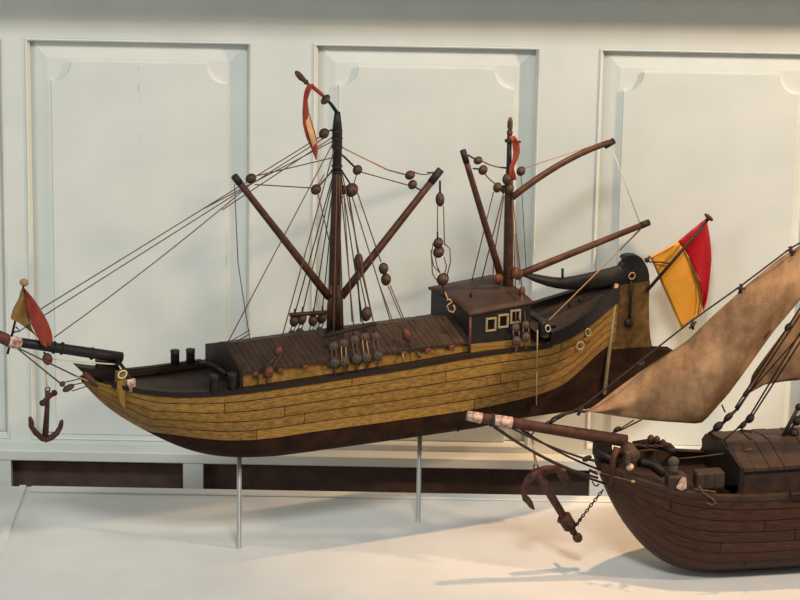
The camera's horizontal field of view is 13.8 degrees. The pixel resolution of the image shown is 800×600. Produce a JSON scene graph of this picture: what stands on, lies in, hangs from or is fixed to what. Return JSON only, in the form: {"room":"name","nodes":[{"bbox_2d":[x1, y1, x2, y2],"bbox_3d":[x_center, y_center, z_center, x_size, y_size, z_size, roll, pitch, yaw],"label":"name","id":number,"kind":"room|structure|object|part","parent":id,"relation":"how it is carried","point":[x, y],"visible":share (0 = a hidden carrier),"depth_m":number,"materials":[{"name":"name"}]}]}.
{"room":"museum","nodes":[
{"label":"museum","id":0,"kind":"room"},
{"bbox_2d":[13,460,588,495],"bbox_3d":[0.069,0.397,6.283,2.872,0.147,0.193,1,18,0],"label":"vent slot","id":1,"kind":"structure","parent":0,"point":[28,473],"depth_m":6.34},
{"bbox_2d":[0,485,26,559],"bbox_3d":[-0.709,0.406,5.977,0.016,0.006,0.386,1,18,1],"label":"trim","id":2,"kind":"structure","parent":1,"relation":"attached to","point":[15,507],"depth_m":6.00,"materials":[{"name":"paint"}]},
{"bbox_2d":[0,444,597,470],"bbox_3d":[0.071,0.306,6.304,2.872,0.021,0.036,1,18,0],"label":"trim","id":3,"kind":"structure","parent":1,"relation":"attached to","point":[22,452],"depth_m":6.29,"materials":[{"name":"white paint"}]},
{"bbox_2d":[30,486,611,502],"bbox_3d":[0.408,0.372,6.152,2.195,0.004,0.026,1,18,0],"label":"trim","id":4,"kind":"structure","parent":1,"relation":"attached to","point":[57,489],"depth_m":6.15,"materials":[{"name":"paint"}]},
{"bbox_2d":[0,0,799,454],"bbox_3d":[0.079,-0.146,6.200,2.872,0.957,0.034,1,18,0],"label":"wall","id":5,"kind":"structure","parent":0,"point":[570,35],"depth_m":6.08,"materials":[{"name":"white paint"}]},
{"bbox_2d":[0,37,6,431],"bbox_3d":[-0.948,-0.118,6.214,0.410,0.776,0.015,1,18,0],"label":"wall panel","id":6,"kind":"object","parent":5,"relation":"attached to","point":[3,415],"visible":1,"depth_m":6.27,"materials":[{"name":"white paint"}]},
{"bbox_2d":[0,38,9,438],"bbox_3d":[-0.948,-0.115,6.204,0.419,0.786,0.017,1,18,0],"label":"trim","id":7,"kind":"structure","parent":5,"relation":"attached to","point":[3,435],"depth_m":6.20,"materials":[{"name":"white paint"}]},
{"bbox_2d":[0,460,12,485],"bbox_3d":[-0.792,0.360,6.324,0.097,0.123,0.029,1,18,0],"label":"trim","id":8,"kind":"structure","parent":5,"relation":"attached to","point":[6,466],"depth_m":6.30,"materials":[{"name":"white paint"}]},
{"bbox_2d":[24,38,251,441],"bbox_3d":[-0.489,-0.106,6.204,0.420,0.786,0.017,1,18,0],"label":"trim","id":9,"kind":"structure","parent":5,"relation":"attached to","point":[105,437],"depth_m":6.18,"materials":[{"name":"white paint"}]},
{"bbox_2d":[30,38,247,434],"bbox_3d":[-0.489,-0.110,6.214,0.410,0.776,0.015,1,18,0],"label":"wall panel","id":10,"kind":"object","parent":5,"relation":"attached to","point":[102,191],"visible":0.92,"depth_m":6.19,"materials":[{"name":"white paint"}]},
{"bbox_2d":[183,463,203,488],"bbox_3d":[-0.396,0.367,6.324,0.038,0.123,0.029,1,18,0],"label":"trim","id":11,"kind":"structure","parent":5,"relation":"attached to","point":[193,474],"depth_m":6.30,"materials":[{"name":"white paint"}]},
{"bbox_2d":[315,43,535,441],"bbox_3d":[0.043,-0.100,6.214,0.410,0.776,0.015,1,18,0],"label":"wall panel","id":12,"kind":"object","parent":5,"relation":"attached to","point":[403,110],"visible":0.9,"depth_m":6.16,"materials":[{"name":"white paint"}]},
{"bbox_2d":[311,43,540,447],"bbox_3d":[0.043,-0.097,6.204,0.419,0.786,0.017,1,18,0],"label":"trim","id":13,"kind":"structure","parent":5,"relation":"attached to","point":[432,443],"depth_m":6.17,"materials":[{"name":"white paint"}]},
{"bbox_2d":[588,471,607,495],"bbox_3d":[0.409,0.382,6.324,0.095,0.123,0.029,1,18,0],"label":"trim","id":14,"kind":"structure","parent":5,"relation":"attached to","point":[592,491],"depth_m":6.30,"materials":[{"name":"white paint"}]},
{"bbox_2d":[586,49,799,449],"bbox_3d":[0.572,-0.087,6.204,0.419,0.786,0.017,1,18,0],"label":"trim","id":15,"kind":"structure","parent":5,"relation":"attached to","point":[589,445],"depth_m":6.12,"materials":[{"name":"white paint"}]},
{"bbox_2d":[590,48,799,444],"bbox_3d":[0.572,-0.090,6.214,0.410,0.776,0.015,1,18,0],"label":"wall panel","id":16,"kind":"object","parent":5,"relation":"attached to","point":[717,135],"visible":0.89,"depth_m":6.16,"materials":[{"name":"white paint"}]},
{"bbox_2d":[0,486,799,582],"bbox_3d":[0.068,0.439,5.978,2.872,0.030,0.410,1,18,0],"label":"table top","id":17,"kind":"structure","parent":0,"point":[50,530],"depth_m":5.94,"materials":[{"name":"paint"}]},
{"bbox_2d":[236,457,241,548],"bbox_3d":[-0.286,0.360,5.868,0.009,0.174,0.010,1,18,0],"label":"support rod","id":18,"kind":"object","parent":17,"relation":"on","point":[239,459],"visible":0.99,"depth_m":5.86,"materials":[{"name":"silver metal"}]},
{"bbox_2d":[0,569,799,599],"bbox_3d":[0.066,0.544,5.639,2.872,0.034,0.300,1,18,0],"label":"table edge","id":19,"kind":"structure","parent":17,"relation":"attached to","point":[15,584],"depth_m":5.72,"materials":[{"name":"paint"}]},
{"bbox_2d":[415,436,421,521],"bbox_3d":[0.035,0.321,6.010,0.009,0.174,0.010,1,18,0],"label":"support rod","id":20,"kind":"object","parent":17,"relation":"on","point":[419,439],"visible":0.85,"depth_m":6.01,"materials":[{"name":"silver metal"}]},
{"bbox_2d":[0,71,712,456],"bbox_3d":[-0.055,-0.077,5.835,1.399,0.692,0.193,-7,19,-24],"label":"model ship","id":21,"kind":"object","parent":20,"relation":"on","point":[483,346],"visible":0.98,"depth_m":5.84,"materials":[{"name":"brown wood"}]},
{"bbox_3d":[-0.634,0.026,5.588,0.055,0.097,0.013,-7,19,-24],"label":"bow flag yellow panel","id":22,"kind":"part","parent":21,"relation":"part of","materials":[{"name":"fabric"}]},
{"bbox_3d":[-0.614,0.029,5.590,0.052,0.113,0.011,-7,19,-24],"label":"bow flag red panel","id":23,"kind":"part","parent":21,"relation":"part of","materials":[{"name":"fabric"}]},
{"bbox_2d":[28,363,63,442],"bbox_3d":[-0.606,0.176,5.648,0.061,0.145,0.026,-13,23,-38],"label":"anchor","id":24,"kind":"object","parent":21,"relation":"hanging from","point":[44,437],"visible":1,"depth_m":5.65,"materials":[{"name":"metal"}]},
{"bbox_3d":[-0.608,0.221,5.663,0.062,0.049,0.012,-8,20,-26],"label":"arm","id":25,"kind":"part","parent":24,"relation":"part of","materials":[{"name":"metal"}]},
{"bbox_3d":[-0.605,0.129,5.636,0.005,0.048,0.005,-9,20,-28],"label":"cord","id":26,"kind":"part","parent":24,"relation":"part of","materials":[{"name":"fabric"}]},
{"bbox_3d":[-0.445,0.115,5.781,0.232,0.033,0.023,-13,22,-38],"label":"bow rail","id":27,"kind":"part","parent":21,"relation":"part of","materials":[{"name":"brown wood"}]},
{"bbox_3d":[-0.165,0.082,5.919,0.827,0.031,0.058,-8,20,-27],"label":"rail","id":28,"kind":"part","parent":21,"relation":"part of","materials":[{"name":"brown wood"}]},
{"bbox_3d":[-0.396,0.149,5.679,0.232,0.030,0.023,-2,18,-10],"label":"bow rail","id":29,"kind":"part","parent":21,"relation":"part of","materials":[{"name":"brown wood"}]},
{"bbox_3d":[-0.113,0.116,5.814,0.775,0.031,0.322,1,17,0],"label":"rail","id":30,"kind":"part","parent":21,"relation":"part of","materials":[{"name":"brown wood"}]},
{"bbox_3d":[0.124,0.062,5.873,0.004,0.070,0.005,1,17,0],"label":"corner post","id":31,"kind":"part","parent":21,"relation":"part of","materials":[{"name":"brown wood"}]},
{"bbox_3d":[0.162,0.043,5.886,0.015,0.020,0.001,-7,19,-24],"label":"pane","id":32,"kind":"part","parent":21,"relation":"part of","materials":[{"name":"black glass"}]},
{"bbox_3d":[0.184,0.037,5.894,0.015,0.020,0.001,-7,19,-24],"label":"pane","id":33,"kind":"part","parent":21,"relation":"part of","materials":[{"name":"black glass"}]},
{"bbox_3d":[0.206,0.029,5.902,0.015,0.020,0.001,-7,19,-24],"label":"pane","id":34,"kind":"part","parent":21,"relation":"part of","materials":[{"name":"black glass"}]},
{"bbox_3d":[0.388,0.073,6.082,0.022,0.215,0.008,2,18,2],"label":"stern post","id":35,"kind":"part","parent":21,"relation":"part of","materials":[{"name":"paint"}]},
{"bbox_3d":[0.439,0.126,6.143,0.146,0.093,0.022,-7,19,-24],"label":"rudder blade","id":36,"kind":"part","parent":21,"relation":"part of","materials":[{"name":"brown wood"}]},
{"bbox_3d":[0.512,-0.028,6.120,0.117,0.171,0.008,-7,19,-24],"label":"flag yellow panel","id":37,"kind":"part","parent":21,"relation":"part of","materials":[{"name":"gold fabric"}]},
{"bbox_3d":[0.548,-0.064,6.124,0.074,0.180,0.010,-7,19,-24],"label":"flag red panel","id":38,"kind":"part","parent":21,"relation":"part of","materials":[{"name":"red fabric"}]},
{"bbox_2d":[466,242,799,570],"bbox_3d":[0.678,0.051,5.762,1.151,0.860,0.276,-2,18,-11],"label":"model ship","id":39,"kind":"object","parent":17,"relation":"on","point":[732,502],"visible":1,"depth_m":5.72,"materials":[{"name":"brown wood"}]},
{"bbox_2d":[520,439,603,542],"bbox_3d":[0.283,0.329,5.780,0.146,0.207,0.063,1,18,0],"label":"anchor","id":40,"kind":"object","parent":39,"relation":"hanging from","point":[565,519],"visible":1,"depth_m":5.77,"materials":[{"name":"metal"}]},
{"bbox_3d":[0.233,0.262,5.740,0.007,0.058,0.018,14,22,35],"label":"cord","id":41,"kind":"part","parent":40,"relation":"part of","materials":[{"name":"white"}]},
{"bbox_3d":[0.253,0.327,5.769,0.089,0.082,0.018,-2,18,-10],"label":"arm","id":42,"kind":"part","parent":40,"relation":"part of","materials":[{"name":"metal"}]},
{"bbox_3d":[0.330,0.366,5.781,0.054,0.083,0.009,9,19,24],"label":"chain","id":43,"kind":"part","parent":40,"relation":"part of","materials":[{"name":"black metal"}]},
{"bbox_3d":[0.439,0.254,5.753,0.067,0.010,0.008,3,18,6],"label":"windlass chain","id":44,"kind":"part","parent":39,"relation":"part of","materials":[{"name":"metal"}]},
{"bbox_3d":[0.770,0.260,5.914,0.896,0.073,0.106,-3,18,-13],"label":"rail","id":45,"kind":"part","parent":39,"relation":"part of","materials":[{"name":"brown wood"}]},
{"bbox_3d":[0.472,0.286,5.697,0.020,0.034,0.020,1,17,0],"label":"lantern post","id":46,"kind":"part","parent":39,"relation":"part of","materials":[{"name":"brown wood"}]},
{"bbox_3d":[0.800,0.303,5.779,0.896,0.073,0.106,-2,18,-10],"label":"rail","id":47,"kind":"part","parent":39,"relation":"part of","materials":[{"name":"brown wood"}]}
]}

